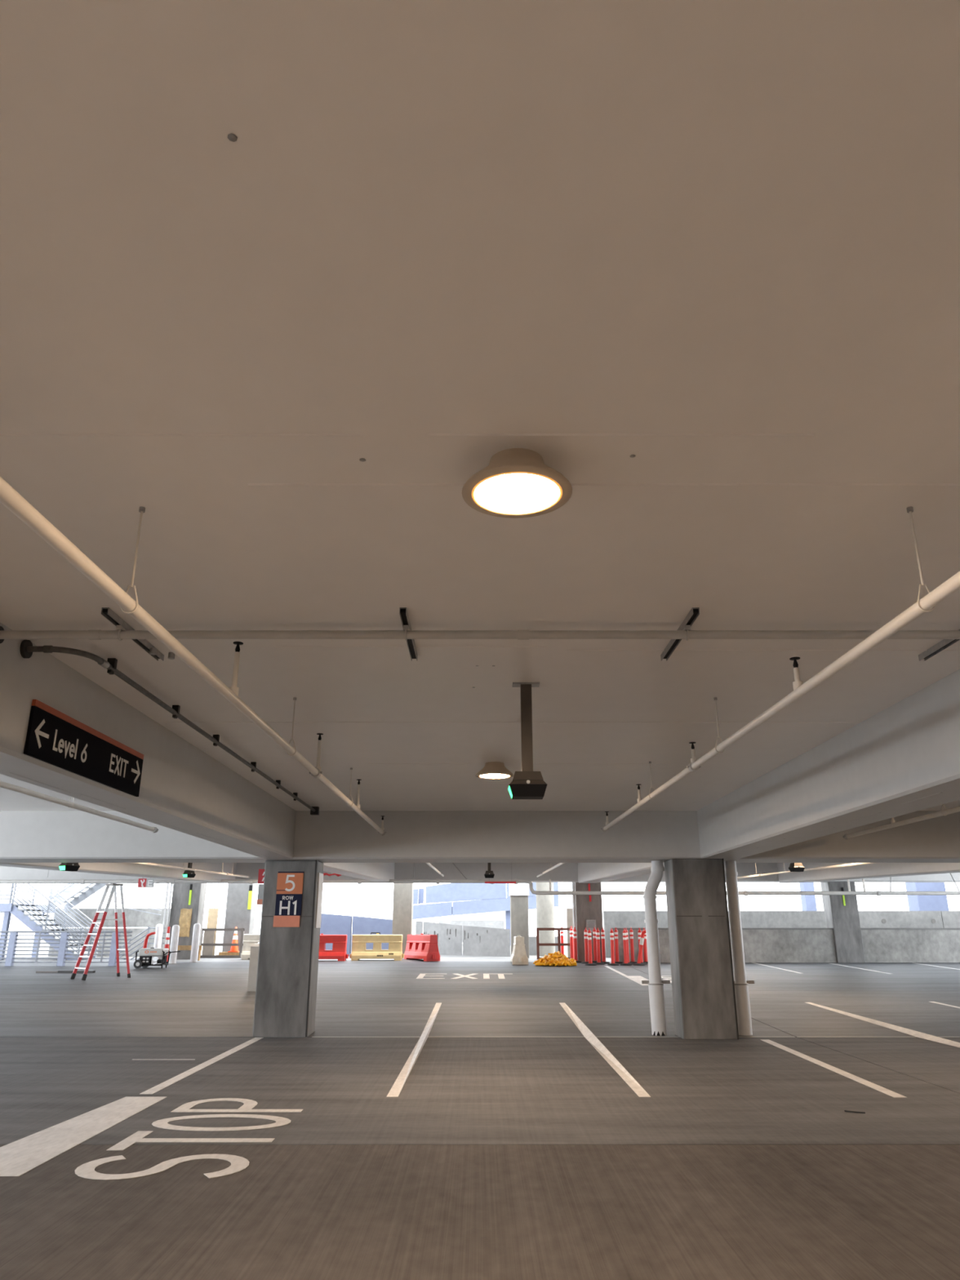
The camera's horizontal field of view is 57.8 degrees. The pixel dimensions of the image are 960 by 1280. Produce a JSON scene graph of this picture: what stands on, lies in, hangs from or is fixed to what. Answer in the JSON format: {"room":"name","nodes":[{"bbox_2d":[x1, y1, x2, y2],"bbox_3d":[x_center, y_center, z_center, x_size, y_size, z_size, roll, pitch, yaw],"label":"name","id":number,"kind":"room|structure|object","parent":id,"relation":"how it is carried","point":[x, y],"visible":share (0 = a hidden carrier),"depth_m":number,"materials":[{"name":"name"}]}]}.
{"room":"parking garage","nodes":[
{"label":"parking garage","id":0,"kind":"room"},
{"bbox_2d":[48,908,170,956],"bbox_3d":[-14.900,12.083,35.659,5.200,2.060,0.300,0,-18,0],"label":"wall","id":1,"kind":"structure","parent":0,"point":[134,918],"depth_m":35.66,"materials":[{"name":"concrete"}]},
{"bbox_2d":[320,913,510,956],"bbox_3d":[-2.985,12.715,37.346,8.430,1.920,3.700,0,-18,0],"label":"wall","id":2,"kind":"structure","parent":0,"point":[477,940],"depth_m":36.21,"materials":[{"name":"concrete"}]},
{"bbox_2d":[0,0,959,810],"bbox_3d":[0.000,1.220,10.761,44.000,0.818,45.200,0,-18,0],"label":"ceiling","id":3,"kind":"structure","parent":0,"point":[279,279],"depth_m":2.94,"materials":[{"name":"concrete"}]},
{"bbox_2d":[58,862,79,871],"bbox_3d":[-7.320,3.688,15.631,0.213,0.890,0.287,-11,-21,31],"label":"parking sensor","id":4,"kind":"object","parent":3,"relation":"attached to","point":[72,867],"visible":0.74,"depth_m":15.44,"materials":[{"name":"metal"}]},
{"bbox_2d":[0,780,158,832],"bbox_3d":[-4.750,1.340,9.036,0.120,0.507,8.000,0,-18,0],"label":"pipe","id":5,"kind":"object","parent":3,"relation":"hanging from","point":[2,784],"visible":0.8,"depth_m":10.10,"materials":[{"name":"metal"}]},
{"bbox_2d":[0,862,236,881],"bbox_3d":[-8.900,5.796,22.867,0.600,1.202,16.340,0,-18,0],"label":"beam","id":6,"kind":"structure","parent":3,"relation":"attached to","point":[133,869],"depth_m":22.78,"materials":[{"name":"concrete"}]},
{"bbox_2d":[137,876,155,887],"bbox_3d":[-10.725,7.485,28.068,0.510,0.962,0.027,0,-18,0],"label":"hanging sign","id":7,"kind":"object","parent":3,"relation":"hanging from","point":[142,882],"visible":0.77,"depth_m":27.95,"materials":[{"name":"metal"}]},
{"bbox_2d":[0,622,296,859],"bbox_3d":[-3.255,-0.979,1.667,0.490,0.794,26.550,0,-18,0],"label":"beam","id":8,"kind":"structure","parent":3,"relation":"attached to","point":[183,788],"depth_m":7.88,"materials":[{"name":"concrete"}]},
{"bbox_2d":[23,699,143,796],"bbox_3d":[-2.995,0.885,6.733,0.026,0.370,1.980,0,-18,0],"label":"direction sign","id":9,"kind":"object","parent":8,"relation":"attached to","point":[53,737],"visible":1,"depth_m":6.52,"materials":[{"name":"metal"}]},
{"bbox_2d":[19,640,319,815],"bbox_3d":[-2.636,1.367,9.716,0.402,0.131,8.493,-1,-18,2],"label":"conduit","id":10,"kind":"object","parent":8,"relation":"attached to","point":[26,648],"visible":1,"depth_m":6.78,"materials":[{"name":"black metal"}]},
{"bbox_2d":[182,862,195,877],"bbox_3d":[-7.950,6.120,23.884,0.213,0.770,0.287,-11,-21,31],"label":"parking sensor","id":11,"kind":"object","parent":3,"relation":"attached to","point":[187,873],"visible":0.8,"depth_m":23.74,"materials":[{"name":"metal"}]},
{"bbox_2d":[133,862,249,878],"bbox_3d":[-7.600,5.536,22.184,0.120,0.885,13.601,0,-18,0],"label":"pipe","id":12,"kind":"object","parent":3,"relation":"hanging from","point":[182,868],"visible":0.39,"depth_m":23.05,"materials":[{"name":"metal"}]},
{"bbox_2d":[0,475,386,835],"bbox_3d":[-1.540,0.119,5.254,0.120,0.565,18.050,0,-18,0],"label":"pipe","id":13,"kind":"object","parent":3,"relation":"hanging from","point":[10,497],"visible":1,"depth_m":3.96,"materials":[{"name":"metal"}]},
{"bbox_2d":[323,862,395,881],"bbox_3d":[-3.255,5.796,22.867,0.490,1.202,16.340,0,-18,0],"label":"beam","id":14,"kind":"structure","parent":3,"relation":"attached to","point":[374,872],"depth_m":23.17,"materials":[{"name":"concrete"}]},
{"bbox_2d":[0,607,959,661],"bbox_3d":[0.266,0.022,5.638,6.548,0.140,0.960,0,-18,0],"label":"pipe","id":15,"kind":"object","parent":3,"relation":"attached to","point":[124,631],"visible":0.97,"depth_m":5.40,"materials":[{"name":"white metal"}]},
{"bbox_2d":[0,862,959,896],"bbox_3d":[-0.500,8.086,29.573,41.000,1.210,1.396,0,-18,0],"label":"pipe","id":16,"kind":"object","parent":3,"relation":"hanging from","point":[745,893],"visible":0.75,"depth_m":28.89,"materials":[{"name":"metal"}]},
{"bbox_2d":[0,862,959,882],"bbox_3d":[0.000,8.255,31.080,44.000,0.732,0.800,0,-18,0],"label":"beam","id":17,"kind":"structure","parent":3,"relation":"attached to","point":[566,872],"depth_m":30.66,"materials":[{"name":"concrete"}]},
{"bbox_2d":[484,862,494,878],"bbox_3d":[0.260,6.236,24.268,0.284,0.770,0.213,0,-18,0],"label":"parking sensor","id":18,"kind":"object","parent":3,"relation":"attached to","point":[488,874],"visible":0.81,"depth_m":24.11,"materials":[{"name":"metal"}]},
{"bbox_2d":[475,761,513,778],"bbox_3d":[0.170,1.510,10.118,0.448,0.150,0.448,0,-18,0],"label":"ceiling light","id":19,"kind":"object","parent":3,"relation":"attached to","point":[491,770],"visible":1,"depth_m":10.02,"materials":[{"name":"metal"}]},
{"bbox_2d":[462,448,572,518],"bbox_3d":[0.150,-0.661,3.558,0.448,0.150,0.448,0,-18,0],"label":"ceiling light","id":20,"kind":"object","parent":3,"relation":"attached to","point":[516,482],"visible":1,"depth_m":3.49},
{"bbox_2d":[507,682,546,799],"bbox_3d":[0.358,0.767,6.696,0.287,0.890,0.213,0,-18,0],"label":"parking sensor","id":21,"kind":"object","parent":3,"relation":"attached to","point":[526,784],"visible":1,"depth_m":6.60,"materials":[{"name":"metal"}]},
{"bbox_2d":[536,862,564,877],"bbox_3d":[1.900,5.598,22.269,0.120,0.762,13.801,0,-18,0],"label":"pipe","id":22,"kind":"object","parent":3,"relation":"hanging from","point":[559,864],"visible":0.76,"depth_m":23.25,"materials":[{"name":"metal"}]},
{"bbox_2d":[577,862,664,883],"bbox_3d":[3.775,5.796,22.867,0.650,1.202,16.340,0,-18,0],"label":"beam","id":23,"kind":"structure","parent":3,"relation":"attached to","point":[588,873],"depth_m":23.81,"materials":[{"name":"concrete"}]},
{"bbox_2d":[600,506,959,831],"bbox_3d":[1.960,0.123,5.226,0.120,0.590,18.001,0,-18,0],"label":"pipe","id":24,"kind":"object","parent":3,"relation":"hanging from","point":[923,605],"visible":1,"depth_m":4.94,"materials":[{"name":"metal"}]},
{"bbox_2d":[788,862,804,871],"bbox_3d":[7.050,4.789,19.480,0.284,0.770,0.213,6,-19,-16],"label":"parking sensor","id":25,"kind":"object","parent":3,"relation":"attached to","point":[793,867],"visible":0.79,"depth_m":19.32,"materials":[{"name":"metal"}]},
{"bbox_2d":[737,862,875,879],"bbox_3d":[8.300,5.516,22.033,0.120,0.910,13.301,0,-18,0],"label":"pipe","id":26,"kind":"object","parent":3,"relation":"hanging from","point":[851,864],"visible":0.43,"depth_m":21.86,"materials":[{"name":"metal"}]},
{"bbox_2d":[697,669,959,858],"bbox_3d":[3.875,-0.993,1.624,0.650,0.794,26.460,0,-18,0],"label":"beam","id":27,"kind":"structure","parent":3,"relation":"attached to","point":[904,758],"depth_m":8.40,"materials":[{"name":"concrete"}]},
{"bbox_2d":[777,862,959,883],"bbox_3d":[10.800,5.796,22.867,0.600,1.202,16.340,0,-18,0],"label":"beam","id":28,"kind":"structure","parent":3,"relation":"attached to","point":[877,869],"depth_m":24.00,"materials":[{"name":"concrete"}]},
{"bbox_2d":[842,804,959,839],"bbox_3d":[5.750,1.653,9.986,0.120,0.504,8.000,0,-18,0],"label":"pipe","id":29,"kind":"object","parent":3,"relation":"hanging from","point":[893,824],"visible":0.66,"depth_m":11.77,"materials":[{"name":"metal"}]},
{"bbox_2d":[0,958,959,1279],"bbox_3d":[0.000,5.009,10.403,44.000,0.825,46.900,0,-18,0],"label":"floor","id":30,"kind":"structure","parent":0,"point":[510,1148],"depth_m":7.28,"materials":[{"name":"concrete"}]},
{"bbox_2d":[35,970,95,973],"bbox_3d":[-12.315,9.852,25.849,1.710,0.060,0.170,0,-18,0],"label":"plank","id":31,"kind":"object","parent":30,"relation":"on","point":[58,971],"visible":0.93,"depth_m":25.78,"materials":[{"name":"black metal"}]},
{"bbox_2d":[0,930,132,965],"bbox_3d":[-15.550,10.224,28.849,7.900,1.104,0.160,0,-18,0],"label":"guard rail","id":32,"kind":"object","parent":30,"relation":"on","point":[13,936],"visible":0.87,"depth_m":28.85,"materials":[{"name":"blue metal"}]},
{"bbox_2d":[0,883,164,959],"bbox_3d":[-16.299,9.592,34.068,6.602,5.991,3.714,0,-18,0],"label":"stair","id":33,"kind":"structure","parent":30,"relation":"on","point":[21,909],"depth_m":32.73,"materials":[{"name":"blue metal"}]},
{"bbox_2d":[0,1096,167,1176],"bbox_3d":[-3.430,4.098,7.292,0.620,0.005,2.920,0,-18,0],"label":"stop line","id":34,"kind":"object","parent":30,"relation":"on","point":[17,1157],"visible":1,"depth_m":7.04,"materials":[{"name":"white paint"}]},
{"bbox_2d":[70,883,130,980],"bbox_3d":[-10.418,8.121,24.311,0.768,2.533,1.366,-17,-25,41],"label":"step ladder","id":35,"kind":"object","parent":30,"relation":"on","point":[113,890],"visible":0.98,"depth_m":24.31,"materials":[{"name":"metal"}]},
{"bbox_2d":[118,926,170,959],"bbox_3d":[-12.391,11.438,32.028,1.842,1.677,0.060,0,-18,0],"label":"handrail","id":36,"kind":"object","parent":30,"relation":"on","point":[148,927],"visible":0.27,"depth_m":32.10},
{"bbox_2d":[133,947,180,968],"bbox_3d":[-10.292,10.157,27.817,1.259,0.616,0.708,0,-18,0],"label":"generator","id":37,"kind":"object","parent":30,"relation":"on","point":[152,956],"visible":1,"depth_m":27.59,"materials":[{"name":"metal"}]},
{"bbox_2d":[153,924,163,948],"bbox_3d":[-11.750,11.016,31.746,0.320,1.255,0.320,0,-18,0],"label":"bollard","id":38,"kind":"object","parent":30,"relation":"on","point":[157,940],"visible":0.56,"depth_m":31.72,"materials":[{"name":"white paint"}]},
{"bbox_2d":[164,926,170,963],"bbox_3d":[-10.860,10.575,30.207,0.440,1.200,0.400,0,-18,0],"label":"cone","id":39,"kind":"object","parent":30,"relation":"on","point":[167,938],"visible":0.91,"depth_m":30.20,"materials":[{"name":"plastic"}]},
{"bbox_2d":[168,924,179,964],"bbox_3d":[-10.480,10.428,29.834,0.320,1.275,0.320,0,-18,0],"label":"bollard","id":40,"kind":"object","parent":30,"relation":"on","point":[175,928],"visible":0.94,"depth_m":29.75,"materials":[{"name":"white paint"}]},
{"bbox_2d":[160,883,206,959],"bbox_3d":[-11.130,8.833,33.222,1.260,6.700,0.770,0,-18,0],"label":"column","id":41,"kind":"structure","parent":30,"relation":"on","point":[184,895],"depth_m":32.55,"materials":[{"name":"concrete"}]},
{"bbox_2d":[178,908,191,937],"bbox_3d":[-10.954,10.498,32.305,0.432,1.016,0.062,0,-18,0],"label":"paper sheet","id":42,"kind":"object","parent":41,"relation":"attached to","point":[184,922],"visible":0.96,"depth_m":32.30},
{"bbox_2d":[168,945,202,960],"bbox_3d":[-10.675,11.304,31.409,1.250,0.530,0.140,0,-18,0],"label":"rail","id":43,"kind":"object","parent":30,"relation":"on","point":[180,947],"visible":0.4,"depth_m":31.40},
{"bbox_2d":[75,1097,302,1179],"bbox_3d":[-2.235,4.069,7.212,1.192,0.003,2.931,0,-18,0],"label":"painted word","id":44,"kind":"object","parent":30,"relation":"on","point":[238,1163],"visible":1,"depth_m":6.93,"materials":[{"name":"white paint"}]},
{"bbox_2d":[189,923,200,962],"bbox_3d":[-10.000,10.645,30.605,0.320,1.305,0.320,0,-18,0],"label":"bollard","id":45,"kind":"object","parent":30,"relation":"on","point":[197,926],"visible":1,"depth_m":30.51,"materials":[{"name":"white paint"}]},
{"bbox_2d":[140,1037,262,1093],"bbox_3d":[-3.390,5.359,11.104,0.130,0.005,4.790,0,-18,0],"label":"parking line","id":46,"kind":"object","parent":30,"relation":"on","point":[186,1073],"visible":1,"depth_m":10.39,"materials":[{"name":"white paint"}]},
{"bbox_2d":[240,933,259,959],"bbox_3d":[-7.800,11.284,32.079,1.976,0.925,0.540,0,-18,0],"label":"barrier","id":47,"kind":"object","parent":30,"relation":"on","point":[248,939],"visible":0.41,"depth_m":31.97,"materials":[{"name":"white plastic"}]},
{"bbox_2d":[247,943,259,991],"bbox_3d":[-5.030,7.830,20.830,0.900,1.060,0.570,0,-18,0],"label":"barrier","id":48,"kind":"object","parent":30,"relation":"on","point":[254,953],"visible":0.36,"depth_m":20.58,"materials":[{"name":"concrete"}]},
{"bbox_2d":[252,860,324,1036],"bbox_3d":[-3.100,4.980,14.176,0.860,2.670,0.635,0,-18,0],"label":"column","id":49,"kind":"structure","parent":30,"relation":"on","point":[286,989],"depth_m":13.83,"materials":[{"name":"concrete"}]},
{"bbox_2d":[257,869,264,904],"bbox_3d":[-3.607,4.095,14.444,0.165,0.570,0.022,0,-18,0],"label":"flag sign","id":50,"kind":"object","parent":49,"relation":"attached to","point":[261,872],"visible":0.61,"depth_m":14.44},
{"bbox_2d":[272,871,303,927],"bbox_3d":[-3.100,4.198,14.104,0.440,0.860,0.025,0,-18,0],"label":"sign","id":51,"kind":"object","parent":49,"relation":"attached to","point":[288,905],"visible":1,"depth_m":14.09,"materials":[{"name":"metal"}]},
{"bbox_2d":[315,872,323,928],"bbox_3d":[-2.663,4.321,14.444,0.017,0.870,0.420,0,-18,0],"label":"plate","id":52,"kind":"object","parent":49,"relation":"attached to","point":[320,882],"visible":1,"depth_m":14.41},
{"bbox_2d":[0,810,959,862],"bbox_3d":[0.000,3.291,14.579,44.000,0.790,0.950,0,-18,0],"label":"beam","id":53,"kind":"structure","parent":49,"relation":"on","point":[25,836],"depth_m":14.11,"materials":[{"name":"concrete"}]},
{"bbox_2d":[318,933,348,960],"bbox_3d":[-5.720,11.067,31.361,1.976,0.925,0.540,0,-18,-1],"label":"barrier","id":54,"kind":"object","parent":30,"relation":"on","point":[339,951],"visible":0.59,"depth_m":31.21,"materials":[{"name":"red plastic"}]},
{"bbox_2d":[349,932,404,960],"bbox_3d":[-3.730,11.123,31.605,1.976,0.960,0.542,0,-18,0],"label":"barrier","id":55,"kind":"object","parent":30,"relation":"on","point":[358,952],"visible":1,"depth_m":31.44,"materials":[{"name":"beige plastic"}]},
{"bbox_2d":[386,1002,441,1097],"bbox_3d":[-0.863,6.041,13.364,0.115,0.130,9.830,0,-18,0],"label":"parking line","id":56,"kind":"object","parent":30,"relation":"on","point":[397,1087],"visible":1,"depth_m":11.16,"materials":[{"name":"white paint"}]},
{"bbox_2d":[403,933,439,961],"bbox_3d":[-2.120,11.173,31.695,0.540,0.925,2.076,10,-21,-29],"label":"barrier","id":57,"kind":"object","parent":30,"relation":"on","point":[421,946],"visible":0.98,"depth_m":31.27,"materials":[{"name":"red plastic"}]},
{"bbox_2d":[416,973,505,978],"bbox_3d":[-0.400,9.513,24.633,2.700,0.050,1.805,0,-18,0],"label":"painted word","id":58,"kind":"object","parent":30,"relation":"on","point":[420,975],"visible":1,"depth_m":24.41,"materials":[{"name":"white paint"}]},
{"bbox_2d":[510,935,528,964],"bbox_3d":[1.350,10.686,30.065,0.540,0.925,1.876,0,-18,0],"label":"barrier","id":59,"kind":"object","parent":30,"relation":"on","point":[518,957],"visible":1,"depth_m":29.25,"materials":[{"name":"beige concrete"}]},
{"bbox_2d":[536,928,573,959],"bbox_3d":[2.770,11.233,32.196,1.350,1.111,0.100,0,-18,0],"label":"railing","id":60,"kind":"object","parent":30,"relation":"on","point":[558,944],"visible":0.63,"depth_m":32.15,"materials":[{"name":"brown metal"}]},
{"bbox_2d":[533,951,577,966],"bbox_3d":[2.480,10.574,28.901,1.448,0.466,1.098,0,-18,0],"label":"heap","id":61,"kind":"object","parent":30,"relation":"on","point":[557,958],"visible":1,"depth_m":28.63,"materials":[{"name":"yellow plastic"}]},
{"bbox_2d":[560,925,564,955],"bbox_3d":[3.100,11.380,32.837,0.390,1.181,0.390,0,-18,0],"label":"delineator post","id":62,"kind":"object","parent":30,"relation":"on","point":[561,931],"visible":0.48,"depth_m":32.81,"materials":[{"name":"red plastic"}]},
{"bbox_2d":[568,925,573,959],"bbox_3d":[3.350,11.061,31.784,0.390,1.181,0.390,8,-20,-22],"label":"delineator post","id":63,"kind":"object","parent":30,"relation":"on","point":[571,945],"visible":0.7,"depth_m":31.75,"materials":[{"name":"red plastic"}]},
{"bbox_2d":[573,927,581,962],"bbox_3d":[3.340,10.671,30.491,0.390,1.181,0.390,-17,-25,41],"label":"delineator post","id":64,"kind":"object","parent":30,"relation":"on","point":[575,937],"visible":0.85,"depth_m":30.43,"materials":[{"name":"red plastic"}]},
{"bbox_2d":[581,927,588,963],"bbox_3d":[3.670,10.540,30.061,0.390,1.181,0.390,-7,-20,20],"label":"delineator post","id":65,"kind":"object","parent":30,"relation":"on","point":[586,951],"visible":0.87,"depth_m":29.99,"materials":[{"name":"red plastic"}]},
{"bbox_2d":[574,882,603,961],"bbox_3d":[3.915,9.946,31.411,0.930,3.450,0.710,0,-18,0],"label":"column","id":66,"kind":"structure","parent":30,"relation":"on","point":[588,907],"depth_m":31.14,"materials":[{"name":"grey concrete"}]},
{"bbox_2d":[571,882,576,929],"bbox_3d":[3.380,9.979,31.194,0.097,3.250,0.097,0,-18,0],"label":"downpipe","id":67,"kind":"object","parent":66,"relation":"attached to","point":[572,883],"visible":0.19,"depth_m":31.29,"materials":[{"name":"white plastic"}]},
{"bbox_2d":[586,920,595,932],"bbox_3d":[3.950,10.163,30.923,0.340,0.430,0.130,0,-18,0],"label":"box","id":68,"kind":"object","parent":66,"relation":"attached to","point":[590,924],"visible":0.86,"depth_m":30.88,"materials":[{"name":"metal"}]},
{"bbox_2d":[585,928,596,965],"bbox_3d":[3.690,10.280,29.199,0.390,1.181,0.390,1,-18,-2],"label":"delineator post","id":69,"kind":"object","parent":30,"relation":"on","point":[589,938],"visible":1,"depth_m":29.12,"materials":[{"name":"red plastic"}]},
{"bbox_2d":[592,927,596,962],"bbox_3d":[4.030,10.671,30.491,0.390,1.181,0.390,8,-20,-23],"label":"delineator post","id":70,"kind":"object","parent":30,"relation":"on","point":[594,929],"visible":0.72,"depth_m":30.43,"materials":[{"name":"red plastic"}]},
{"bbox_2d":[594,928,604,964],"bbox_3d":[4.030,10.410,29.630,0.390,1.181,0.390,-16,-24,40],"label":"delineator post","id":71,"kind":"object","parent":30,"relation":"on","point":[597,933],"visible":0.94,"depth_m":29.55,"materials":[{"name":"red plastic"}]},
{"bbox_2d":[559,1002,650,1097],"bbox_3d":[1.673,6.041,13.364,0.115,0.130,9.831,0,-18,0],"label":"parking line","id":72,"kind":"object","parent":30,"relation":"on","point":[588,1034],"visible":1,"depth_m":11.49,"materials":[{"name":"white paint"}]},
{"bbox_2d":[600,927,609,963],"bbox_3d":[4.260,10.540,30.061,0.390,1.181,0.390,-6,-19,19],"label":"delineator post","id":73,"kind":"object","parent":30,"relation":"on","point":[602,933],"visible":0.88,"depth_m":29.99,"materials":[{"name":"red plastic"}]},
{"bbox_2d":[607,928,618,965],"bbox_3d":[4.440,10.280,29.199,0.390,1.181,0.390,1,-18,-3],"label":"delineator post","id":74,"kind":"object","parent":30,"relation":"on","point":[611,934],"visible":1,"depth_m":29.12,"materials":[{"name":"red plastic"}]},
{"bbox_2d":[614,927,622,963],"bbox_3d":[4.720,10.540,30.061,0.390,1.181,0.390,9,-20,-25],"label":"delineator post","id":75,"kind":"object","parent":30,"relation":"on","point":[616,945],"visible":0.87,"depth_m":30.00,"materials":[{"name":"red plastic"}]},
{"bbox_2d":[620,928,631,965],"bbox_3d":[4.870,10.280,29.199,0.390,1.181,0.390,-15,-24,38],"label":"delineator post","id":76,"kind":"object","parent":30,"relation":"on","point":[624,938],"visible":1,"depth_m":29.11,"materials":[{"name":"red plastic"}]},
{"bbox_2d":[629,927,637,963],"bbox_3d":[5.250,10.540,30.061,0.390,1.181,0.390,2,-18,-5],"label":"delineator post","id":77,"kind":"object","parent":30,"relation":"on","point":[631,933],"visible":0.89,"depth_m":30.00,"materials":[{"name":"red plastic"}]},
{"bbox_2d":[625,976,648,985],"bbox_3d":[4.315,9.110,23.292,0.470,0.082,2.950,0,-18,0],"label":"parking line","id":78,"kind":"object","parent":30,"relation":"on","point":[638,980],"visible":0.69,"depth_m":23.65,"materials":[{"name":"white paint"}]},
{"bbox_2d":[633,929,645,965],"bbox_3d":[5.417,10.306,29.190,0.623,1.125,0.390,0,-18,0],"label":"delineator post","id":79,"kind":"object","parent":30,"relation":"on","point":[642,939],"visible":0.92,"depth_m":29.12,"materials":[{"name":"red plastic"}]},
{"bbox_2d":[642,927,648,963],"bbox_3d":[5.700,10.540,30.061,0.390,1.181,0.390,-14,-23,37],"label":"delineator post","id":80,"kind":"object","parent":30,"relation":"on","point":[645,948],"visible":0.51,"depth_m":29.98,"materials":[{"name":"red plastic"}]},
{"bbox_2d":[663,858,738,1039],"bbox_3d":[3.500,4.880,13.872,0.840,2.670,0.635,0,-18,0],"label":"column","id":81,"kind":"structure","parent":30,"relation":"on","point":[703,985],"depth_m":13.60,"materials":[{"name":"concrete"}]},
{"bbox_2d":[641,860,670,1035],"bbox_3d":[2.833,4.954,14.108,0.465,2.662,0.250,0,-18,0],"label":"drain pipe","id":82,"kind":"object","parent":81,"relation":"attached to","point":[655,987],"visible":1,"depth_m":13.99,"materials":[{"name":"white plastic"}]},
{"bbox_2d":[724,860,754,1035],"bbox_3d":[4.200,4.953,14.108,0.400,2.660,0.246,0,-18,0],"label":"drain pipe","id":83,"kind":"object","parent":30,"relation":"on","point":[741,984],"visible":0.86,"depth_m":14.00,"materials":[{"name":"white plastic"}]},
{"bbox_2d":[760,1039,906,1097],"bbox_3d":[4.235,5.287,10.885,0.130,0.005,4.714,0,-18,1],"label":"parking line","id":84,"kind":"object","parent":30,"relation":"on","point":[889,1092],"visible":1,"depth_m":10.21,"materials":[{"name":"white paint"}]},
{"bbox_2d":[820,881,865,962],"bbox_3d":[12.900,9.776,31.059,0.960,3.550,0.785,0,-18,0],"label":"column","id":85,"kind":"structure","parent":30,"relation":"on","point":[841,912],"depth_m":30.66,"materials":[{"name":"concrete"}]},
{"bbox_2d":[805,1002,959,1047],"bbox_3d":[6.810,6.264,14.043,0.110,0.132,8.600,0,-18,0],"label":"parking line","id":86,"kind":"object","parent":30,"relation":"on","point":[904,1030],"visible":1,"depth_m":14.09,"materials":[{"name":"white paint"}]},
{"bbox_2d":[528,936,558,955],"bbox_3d":[2.700,13.097,37.115,1.400,0.850,0.300,0,-18,0],"label":"wall","id":87,"kind":"structure","parent":0,"point":[532,940],"depth_m":37.00,"materials":[{"name":"concrete"}]},
{"bbox_2d":[603,911,959,957],"bbox_3d":[14.450,11.622,34.232,19.100,1.840,0.400,0,-18,0],"label":"wall","id":88,"kind":"structure","parent":0,"point":[611,919],"depth_m":34.27,"materials":[{"name":"concrete"}]},
{"bbox_2d":[612,928,959,962],"bbox_3d":[13.350,10.811,30.603,17.300,1.300,0.380,0,-18,0],"label":"wall","id":89,"kind":"structure","parent":0,"point":[760,944],"depth_m":30.49,"materials":[{"name":"concrete"}]},
{"label":"outside","id":90,"kind":"structure","parent":0,"visible":0},
{"bbox_2d":[4,935,611,958],"bbox_3d":[0.000,28.950,82.560,120.000,0.900,105.050,0,-18,0],"label":"ground","id":91,"kind":"structure","parent":90,"point":[219,940],"depth_m":43.04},
{"bbox_2d":[201,930,214,955],"bbox_3d":[-10.650,11.878,34.116,0.400,1.080,0.040,0,-18,0],"label":"board","id":92,"kind":"object","parent":91,"relation":"on","point":[208,938],"visible":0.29,"depth_m":34.12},
{"bbox_2d":[206,908,218,955],"bbox_3d":[-10.625,11.580,34.425,0.390,1.840,0.040,0,-18,0],"label":"plywood sheet","id":93,"kind":"object","parent":91,"relation":"on","point":[212,917],"visible":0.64,"depth_m":34.55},
{"bbox_2d":[200,928,244,958],"bbox_3d":[-9.835,11.515,33.051,1.670,1.100,0.110,0,-18,0],"label":"railing","id":94,"kind":"object","parent":91,"relation":"on","point":[241,944],"visible":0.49,"depth_m":32.98,"materials":[{"name":"metal"}]},
{"bbox_2d":[218,951,239,955],"bbox_3d":[-9.600,12.125,33.492,1.000,0.220,0.410,0,-18,0],"label":"stack","id":95,"kind":"object","parent":91,"relation":"on","point":[220,953],"visible":0.43,"depth_m":33.34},
{"bbox_2d":[227,926,239,951],"bbox_3d":[-9.470,11.577,33.667,0.380,0.930,0.380,0,-18,0],"label":"traffic cone","id":96,"kind":"object","parent":95,"relation":"on","point":[233,948],"visible":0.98,"depth_m":33.55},
{"bbox_2d":[222,883,257,951],"bbox_3d":[-9.550,9.467,35.137,1.000,6.700,0.735,0,-18,0],"label":"column","id":97,"kind":"structure","parent":91,"relation":"on","point":[241,897],"depth_m":34.41,"materials":[{"name":"concrete"}]},
{"bbox_2d":[391,883,413,954],"bbox_3d":[-2.985,9.158,34.205,0.730,6.700,0.700,0,-18,0],"label":"column","id":98,"kind":"structure","parent":91,"relation":"on","point":[402,904],"depth_m":33.45,"materials":[{"name":"beige concrete"}]},
{"bbox_2d":[413,882,559,942],"bbox_3d":[0.000,20.602,64.809,10.400,5.600,16.000,0,-18,0],"label":"building","id":99,"kind":"structure","parent":91,"relation":"on","point":[482,898],"depth_m":57.57,"materials":[{"name":"concrete"}]},
{"bbox_2d":[510,895,528,958],"bbox_3d":[1.520,11.138,33.471,0.680,2.480,0.650,0,-18,0],"label":"column","id":100,"kind":"structure","parent":91,"relation":"on","point":[519,918],"depth_m":33.28,"materials":[{"name":"beige concrete"}]},
{"bbox_2d":[508,883,528,896],"bbox_3d":[1.520,9.640,33.966,0.760,0.665,0.750,0,-18,0],"label":"cap","id":101,"kind":"object","parent":100,"relation":"on","point":[519,889],"visible":0.64,"depth_m":33.58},
{"bbox_2d":[535,882,555,956],"bbox_3d":[2.720,9.920,36.744,0.735,6.550,0.735,0,-18,0],"label":"column","id":102,"kind":"structure","parent":91,"relation":"on","point":[544,903],"depth_m":35.94,"materials":[{"name":"beige concrete"}]},
{"bbox_2d":[566,908,573,957],"bbox_3d":[3.625,11.489,34.150,0.410,1.840,0.060,0,-18,0],"label":"board","id":103,"kind":"object","parent":91,"relation":"on","point":[569,911],"visible":0.29,"depth_m":34.24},
{"bbox_2d":[799,882,817,911],"bbox_3d":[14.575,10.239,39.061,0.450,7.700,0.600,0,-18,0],"label":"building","id":104,"kind":"structure","parent":91,"relation":"on","point":[808,902],"depth_m":38.46,"materials":[{"name":"glass"}]},
{"bbox_2d":[905,882,949,911],"bbox_3d":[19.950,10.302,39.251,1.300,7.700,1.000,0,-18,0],"label":"building","id":105,"kind":"structure","parent":91,"relation":"on","point":[916,903],"depth_m":38.46,"materials":[{"name":"glass"}]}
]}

